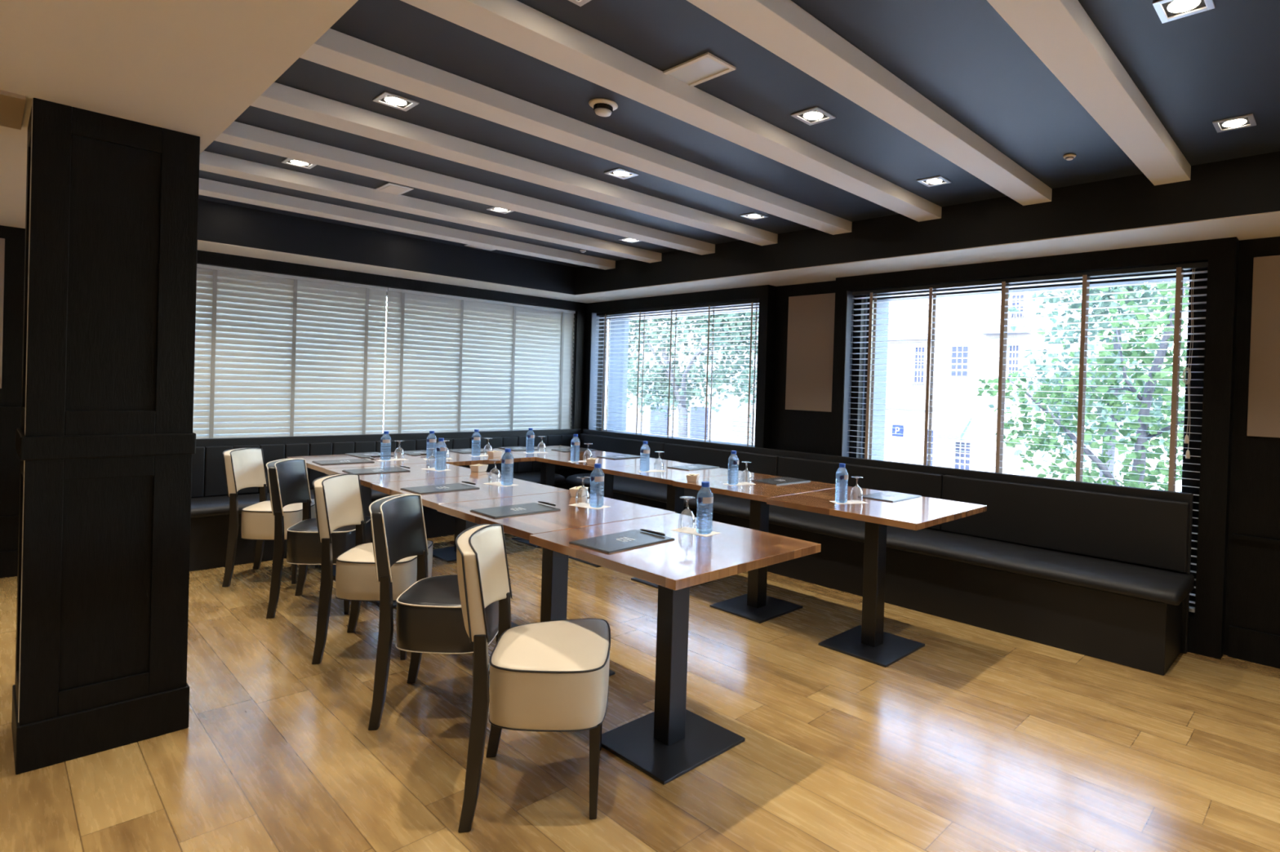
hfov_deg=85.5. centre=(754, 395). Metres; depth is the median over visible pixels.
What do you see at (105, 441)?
column
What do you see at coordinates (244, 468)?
dining chair
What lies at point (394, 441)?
wine glass
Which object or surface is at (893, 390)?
apartment building
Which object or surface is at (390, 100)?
recessed light
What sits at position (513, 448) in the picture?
document folder
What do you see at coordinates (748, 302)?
blind
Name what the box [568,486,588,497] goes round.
bowl
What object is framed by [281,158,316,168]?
recessed light
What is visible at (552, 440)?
cushion
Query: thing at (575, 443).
water bottle
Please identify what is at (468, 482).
ballpoint pen
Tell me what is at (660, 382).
street tree
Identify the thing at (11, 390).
wall
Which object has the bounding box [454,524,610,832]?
dining chair
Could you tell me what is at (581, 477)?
wine glass
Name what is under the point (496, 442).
cushion
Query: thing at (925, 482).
cushion
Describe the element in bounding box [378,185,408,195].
grille
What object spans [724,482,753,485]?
mat
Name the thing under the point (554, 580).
dining table
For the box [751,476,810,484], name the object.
document folder
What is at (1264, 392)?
wall panel
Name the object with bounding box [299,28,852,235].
ceiling beam
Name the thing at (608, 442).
cushion
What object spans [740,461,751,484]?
wine glass
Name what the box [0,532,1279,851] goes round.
floor
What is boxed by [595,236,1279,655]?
wall
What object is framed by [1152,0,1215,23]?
recessed light
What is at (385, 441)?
water bottle
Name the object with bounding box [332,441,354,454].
cushion
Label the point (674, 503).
dining table
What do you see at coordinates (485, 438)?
wine glass
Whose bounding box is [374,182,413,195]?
ceiling vent
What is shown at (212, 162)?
ceiling beam
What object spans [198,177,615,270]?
ceiling beam
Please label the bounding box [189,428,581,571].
bench
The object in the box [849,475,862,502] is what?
wine glass
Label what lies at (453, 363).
blind
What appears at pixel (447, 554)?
dining table
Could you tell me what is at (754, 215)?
recessed light
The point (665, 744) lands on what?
dining table
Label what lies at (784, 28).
ceiling beam
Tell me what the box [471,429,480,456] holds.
water bottle
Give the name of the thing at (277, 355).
blind
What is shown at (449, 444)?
cushion
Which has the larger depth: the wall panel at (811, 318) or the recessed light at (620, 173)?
the wall panel at (811, 318)
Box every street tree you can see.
[626,310,759,437]
[977,280,1189,492]
[985,281,1189,484]
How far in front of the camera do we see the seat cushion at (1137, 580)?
3.97 m
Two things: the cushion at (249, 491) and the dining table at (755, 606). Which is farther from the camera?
the cushion at (249, 491)
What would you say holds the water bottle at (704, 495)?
on the mat at (685, 530)
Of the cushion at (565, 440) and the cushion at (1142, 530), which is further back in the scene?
the cushion at (565, 440)
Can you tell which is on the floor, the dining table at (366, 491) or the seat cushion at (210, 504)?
the dining table at (366, 491)
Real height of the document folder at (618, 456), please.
0.006 m
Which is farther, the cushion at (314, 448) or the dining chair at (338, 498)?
the cushion at (314, 448)
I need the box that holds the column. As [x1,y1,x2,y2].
[11,97,199,774]
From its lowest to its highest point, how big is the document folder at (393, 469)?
0.006 m
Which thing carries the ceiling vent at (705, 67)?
in the ceiling at (1193, 72)
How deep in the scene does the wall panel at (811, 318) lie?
5.39 m
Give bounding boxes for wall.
[0,225,25,551]
[197,151,1279,294]
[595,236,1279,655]
[600,269,1190,460]
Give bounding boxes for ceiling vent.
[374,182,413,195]
[464,244,494,250]
[662,52,736,87]
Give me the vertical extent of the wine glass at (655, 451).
0.131 m
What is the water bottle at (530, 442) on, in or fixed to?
on the mat
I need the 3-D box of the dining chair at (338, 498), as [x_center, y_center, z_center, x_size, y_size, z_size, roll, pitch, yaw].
[-1.871,0.813,3.340,0.484,0.825,0.470,2,1,-11]
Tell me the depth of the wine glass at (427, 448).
4.27 m
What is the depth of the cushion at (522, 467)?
6.66 m
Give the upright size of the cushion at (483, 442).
0.355 m
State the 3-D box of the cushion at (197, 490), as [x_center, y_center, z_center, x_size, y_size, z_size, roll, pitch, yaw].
[-3.954,0.539,4.774,0.040,0.355,0.156,2,1,41]
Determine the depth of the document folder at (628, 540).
2.44 m
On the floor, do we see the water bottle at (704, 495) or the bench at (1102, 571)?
the bench at (1102, 571)
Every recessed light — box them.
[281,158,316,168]
[372,91,419,111]
[486,206,513,213]
[568,0,591,6]
[604,168,639,179]
[618,237,641,243]
[739,212,768,220]
[791,106,835,125]
[916,175,951,186]
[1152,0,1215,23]
[1212,113,1256,133]
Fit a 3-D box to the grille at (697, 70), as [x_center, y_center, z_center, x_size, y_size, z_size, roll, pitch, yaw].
[-0.241,-1.160,2.464,0.318,0.002,0.108,2,1,41]
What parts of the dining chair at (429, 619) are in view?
leg, backrest, leg, seat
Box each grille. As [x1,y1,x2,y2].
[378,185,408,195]
[668,57,728,84]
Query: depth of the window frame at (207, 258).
6.07 m
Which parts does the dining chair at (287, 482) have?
leg, backrest, leg, seat, leg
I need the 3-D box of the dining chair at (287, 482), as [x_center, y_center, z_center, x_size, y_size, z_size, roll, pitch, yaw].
[-2.500,0.788,3.910,0.484,0.825,0.470,2,1,-16]
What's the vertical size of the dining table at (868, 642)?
0.750 m
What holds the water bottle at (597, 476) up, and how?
on the mat at (579, 504)
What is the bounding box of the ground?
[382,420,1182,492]
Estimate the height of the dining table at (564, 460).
0.750 m
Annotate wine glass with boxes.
[393,440,404,459]
[426,448,435,468]
[483,438,492,455]
[488,459,501,484]
[537,435,546,452]
[575,476,590,505]
[653,451,663,471]
[678,496,695,530]
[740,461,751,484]
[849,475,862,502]
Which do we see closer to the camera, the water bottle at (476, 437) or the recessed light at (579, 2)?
the recessed light at (579, 2)
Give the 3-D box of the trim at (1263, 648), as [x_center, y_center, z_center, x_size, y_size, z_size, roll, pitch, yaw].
[0.102,0.761,2.943,11.525,1.060,2.116,2,1,11]
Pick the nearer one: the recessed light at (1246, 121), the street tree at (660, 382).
the recessed light at (1246, 121)
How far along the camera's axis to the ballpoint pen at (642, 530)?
2.57 m
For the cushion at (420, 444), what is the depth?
5.93 m
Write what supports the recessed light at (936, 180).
in the ceiling at (1193, 72)
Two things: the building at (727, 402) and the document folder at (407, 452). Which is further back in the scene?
the building at (727, 402)
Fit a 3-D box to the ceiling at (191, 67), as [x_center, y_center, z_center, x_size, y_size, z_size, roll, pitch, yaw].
[-1.206,-0.907,0.507,10.000,0.005,8.456,2,1,41]
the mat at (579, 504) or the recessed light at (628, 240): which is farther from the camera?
the recessed light at (628, 240)
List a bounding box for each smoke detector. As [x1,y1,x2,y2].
[588,97,617,116]
[1062,153,1075,160]
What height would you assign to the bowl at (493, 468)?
0.082 m
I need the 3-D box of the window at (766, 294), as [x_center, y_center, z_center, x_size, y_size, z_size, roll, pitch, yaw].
[-0.797,0.144,6.505,2.535,2.174,0.220,2,1,41]
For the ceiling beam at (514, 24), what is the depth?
2.47 m
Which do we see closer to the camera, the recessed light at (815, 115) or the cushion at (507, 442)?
the recessed light at (815, 115)
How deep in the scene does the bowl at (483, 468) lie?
4.21 m
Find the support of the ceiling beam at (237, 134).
attached to the ceiling at (1193, 72)
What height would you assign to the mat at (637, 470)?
0.001 m
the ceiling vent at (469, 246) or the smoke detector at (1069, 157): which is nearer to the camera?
the smoke detector at (1069, 157)
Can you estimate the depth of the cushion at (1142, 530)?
3.90 m
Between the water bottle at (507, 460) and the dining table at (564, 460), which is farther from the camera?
the dining table at (564, 460)
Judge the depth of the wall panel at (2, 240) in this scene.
4.19 m
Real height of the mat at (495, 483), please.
0.001 m
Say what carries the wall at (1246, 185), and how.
attached to the ceiling at (1193, 72)
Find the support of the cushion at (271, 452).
on the bench at (210, 500)
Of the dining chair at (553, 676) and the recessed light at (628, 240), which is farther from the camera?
the recessed light at (628, 240)
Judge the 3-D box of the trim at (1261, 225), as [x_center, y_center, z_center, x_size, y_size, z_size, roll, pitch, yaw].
[0.700,-0.865,2.665,10.000,0.005,3.784,2,1,41]
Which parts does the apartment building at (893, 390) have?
cornice, cornice, balcony railing, facade door, balcony railing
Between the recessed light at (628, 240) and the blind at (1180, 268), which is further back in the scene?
the recessed light at (628, 240)
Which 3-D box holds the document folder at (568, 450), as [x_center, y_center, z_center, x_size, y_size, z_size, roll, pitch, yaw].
[-1.534,0.461,5.802,0.216,0.006,0.310,2,1,43]
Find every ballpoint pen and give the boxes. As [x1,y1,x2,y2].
[462,480,475,484]
[537,501,555,506]
[640,528,665,536]
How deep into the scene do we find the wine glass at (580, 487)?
3.17 m
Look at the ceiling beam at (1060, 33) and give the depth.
2.26 m
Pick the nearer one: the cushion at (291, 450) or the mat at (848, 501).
the mat at (848, 501)
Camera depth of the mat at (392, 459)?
4.70 m
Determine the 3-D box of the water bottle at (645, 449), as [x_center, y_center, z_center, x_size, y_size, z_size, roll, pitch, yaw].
[-0.725,0.401,4.514,0.064,0.198,0.064,2,1,10]
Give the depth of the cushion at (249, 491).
5.02 m
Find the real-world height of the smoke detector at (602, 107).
0.044 m
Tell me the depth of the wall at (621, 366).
5.38 m
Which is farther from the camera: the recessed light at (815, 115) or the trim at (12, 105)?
the recessed light at (815, 115)
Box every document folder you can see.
[311,458,374,465]
[342,466,409,474]
[344,452,393,457]
[395,450,426,455]
[400,483,479,494]
[446,448,487,453]
[470,502,560,518]
[497,446,538,451]
[551,448,596,452]
[568,529,675,553]
[596,454,639,459]
[666,464,719,471]
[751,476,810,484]
[857,491,921,502]
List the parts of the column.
dado rail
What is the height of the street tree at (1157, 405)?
7.141 m
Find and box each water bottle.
[380,431,391,460]
[426,431,436,459]
[435,438,446,470]
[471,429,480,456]
[501,448,513,485]
[525,427,534,453]
[570,434,580,462]
[589,463,604,507]
[640,440,649,471]
[696,481,713,533]
[727,450,738,484]
[835,463,848,502]
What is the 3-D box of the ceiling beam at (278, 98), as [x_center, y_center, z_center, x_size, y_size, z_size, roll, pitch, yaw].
[-0.959,-1.161,3.773,0.152,0.068,3.236,2,1,41]
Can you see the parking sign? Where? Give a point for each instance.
(900, 431)
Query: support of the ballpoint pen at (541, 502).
on the dining table at (554, 580)
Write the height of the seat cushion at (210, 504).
0.083 m
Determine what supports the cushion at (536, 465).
on the bench at (210, 500)
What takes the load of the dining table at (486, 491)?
on the floor
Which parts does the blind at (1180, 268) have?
cord knob, cord knob, pull cord, pull cord, rail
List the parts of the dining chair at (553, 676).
leg, backrest, leg, seat, leg, leg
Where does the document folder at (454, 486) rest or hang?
on the dining table at (486, 491)
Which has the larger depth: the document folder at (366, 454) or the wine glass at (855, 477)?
the document folder at (366, 454)
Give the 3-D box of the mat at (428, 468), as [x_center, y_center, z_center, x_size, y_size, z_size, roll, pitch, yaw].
[-1.993,0.462,4.268,0.176,0.001,0.090,2,1,30]
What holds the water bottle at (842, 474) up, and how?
on the mat at (848, 501)
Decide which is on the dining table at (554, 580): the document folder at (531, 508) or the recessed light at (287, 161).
the document folder at (531, 508)
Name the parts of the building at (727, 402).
doorway, doorway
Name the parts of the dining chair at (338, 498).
leg, backrest, leg, seat, leg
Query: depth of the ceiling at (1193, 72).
2.64 m
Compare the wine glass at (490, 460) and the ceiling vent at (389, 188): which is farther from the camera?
the ceiling vent at (389, 188)
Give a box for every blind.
[192,263,387,439]
[382,288,575,433]
[593,299,759,446]
[847,262,1208,612]
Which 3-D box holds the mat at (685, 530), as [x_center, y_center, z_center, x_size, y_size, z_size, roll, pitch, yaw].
[-0.232,0.532,2.670,0.176,0.001,0.090,2,1,33]
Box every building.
[626,315,758,444]
[884,288,1154,486]
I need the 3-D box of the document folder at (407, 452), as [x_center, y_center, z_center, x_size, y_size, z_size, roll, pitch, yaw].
[-2.551,0.434,5.179,0.310,0.006,0.216,2,1,41]
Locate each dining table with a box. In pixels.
[286,452,435,577]
[324,462,494,607]
[371,474,569,627]
[395,448,535,562]
[436,490,676,676]
[488,445,606,547]
[528,512,821,785]
[534,452,677,567]
[600,462,749,588]
[672,472,835,623]
[766,486,986,667]
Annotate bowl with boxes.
[469,464,488,472]
[487,450,502,457]
[488,468,501,484]
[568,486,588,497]
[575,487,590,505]
[586,457,598,465]
[678,508,695,530]
[685,473,699,482]
[740,469,751,484]
[849,485,862,502]
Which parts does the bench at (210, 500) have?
backrest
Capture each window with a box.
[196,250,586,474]
[582,284,776,448]
[830,236,1239,659]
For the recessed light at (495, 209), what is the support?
in the ceiling at (1193, 72)
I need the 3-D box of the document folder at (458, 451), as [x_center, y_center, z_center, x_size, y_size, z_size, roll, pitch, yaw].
[-2.294,0.440,5.432,0.310,0.006,0.216,2,1,40]
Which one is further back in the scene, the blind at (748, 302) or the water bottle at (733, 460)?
the blind at (748, 302)
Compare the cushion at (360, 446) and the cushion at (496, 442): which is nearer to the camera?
the cushion at (360, 446)
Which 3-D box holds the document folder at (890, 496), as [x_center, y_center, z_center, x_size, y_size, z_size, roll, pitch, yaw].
[0.743,0.551,3.736,0.216,0.006,0.310,2,1,41]
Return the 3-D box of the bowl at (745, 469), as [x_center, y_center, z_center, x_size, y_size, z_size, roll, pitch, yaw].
[-0.049,0.483,4.076,0.065,0.082,0.065,2,0,-4]
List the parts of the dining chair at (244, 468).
leg, backrest, leg, seat, leg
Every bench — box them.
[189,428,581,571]
[565,429,1194,675]
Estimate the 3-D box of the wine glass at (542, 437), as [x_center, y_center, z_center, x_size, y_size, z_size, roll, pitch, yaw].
[-1.724,0.393,5.524,0.065,0.131,0.065,1,1,-39]
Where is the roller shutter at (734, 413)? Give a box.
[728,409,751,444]
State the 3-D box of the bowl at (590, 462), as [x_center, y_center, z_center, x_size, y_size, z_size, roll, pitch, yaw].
[-1.143,0.465,4.809,0.068,0.040,0.086,2,0,1]
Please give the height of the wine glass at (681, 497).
0.131 m
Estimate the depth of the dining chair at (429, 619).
2.57 m
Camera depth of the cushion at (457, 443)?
6.19 m
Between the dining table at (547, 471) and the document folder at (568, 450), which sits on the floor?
the dining table at (547, 471)
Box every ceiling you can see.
[0,0,358,228]
[198,0,1279,267]
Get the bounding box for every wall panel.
[0,238,4,388]
[785,293,835,412]
[1246,255,1279,437]
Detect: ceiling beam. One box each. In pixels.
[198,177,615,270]
[199,151,662,262]
[214,121,715,255]
[249,82,777,245]
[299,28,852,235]
[400,0,942,222]
[686,0,1052,205]
[986,0,1191,186]
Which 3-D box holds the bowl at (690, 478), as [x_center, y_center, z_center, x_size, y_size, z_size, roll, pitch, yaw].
[-0.370,0.496,4.099,0.068,0.040,0.086,2,0,6]
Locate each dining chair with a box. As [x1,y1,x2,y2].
[222,447,319,586]
[266,458,371,618]
[311,473,433,664]
[368,493,498,730]
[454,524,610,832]
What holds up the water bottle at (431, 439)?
on the mat
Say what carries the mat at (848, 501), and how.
on the dining table at (868, 642)
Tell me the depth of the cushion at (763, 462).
5.80 m
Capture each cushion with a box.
[191,446,204,497]
[191,471,565,518]
[204,445,232,497]
[232,444,259,494]
[258,444,284,492]
[284,443,309,480]
[308,442,332,488]
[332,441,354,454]
[354,440,375,453]
[375,440,395,453]
[395,440,415,451]
[415,439,426,450]
[435,438,452,449]
[452,438,469,448]
[469,437,486,448]
[485,436,502,475]
[502,436,517,473]
[516,435,532,473]
[532,435,546,471]
[546,435,560,470]
[560,435,573,469]
[565,472,1194,605]
[579,433,664,459]
[663,443,778,475]
[777,456,943,530]
[941,475,1189,572]
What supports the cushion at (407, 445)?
on the bench at (210, 500)
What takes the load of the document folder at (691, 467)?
on the dining table at (674, 503)
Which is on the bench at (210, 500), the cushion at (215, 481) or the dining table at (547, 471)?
the cushion at (215, 481)
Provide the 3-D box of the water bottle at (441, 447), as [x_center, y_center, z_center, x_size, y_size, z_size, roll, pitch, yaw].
[-1.953,0.364,4.246,0.064,0.198,0.064,2,1,-17]
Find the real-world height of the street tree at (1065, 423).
5.598 m
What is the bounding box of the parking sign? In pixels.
[892,424,903,436]
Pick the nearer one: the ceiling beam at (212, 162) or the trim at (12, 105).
the trim at (12, 105)
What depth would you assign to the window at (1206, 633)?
3.58 m
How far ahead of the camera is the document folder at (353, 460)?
4.47 m
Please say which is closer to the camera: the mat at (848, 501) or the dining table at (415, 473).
the mat at (848, 501)
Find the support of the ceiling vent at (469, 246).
in the ceiling at (1193, 72)
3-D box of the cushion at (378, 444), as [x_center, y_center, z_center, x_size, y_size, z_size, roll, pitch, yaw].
[-3.107,0.557,5.734,0.040,0.355,0.156,2,1,41]
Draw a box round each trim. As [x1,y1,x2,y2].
[0,90,26,129]
[0,406,1279,668]
[197,211,1279,303]
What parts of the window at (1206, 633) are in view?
sash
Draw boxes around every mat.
[376,458,406,461]
[420,467,448,471]
[483,481,516,486]
[569,502,610,509]
[637,470,665,472]
[670,526,719,537]
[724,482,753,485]
[830,500,867,504]

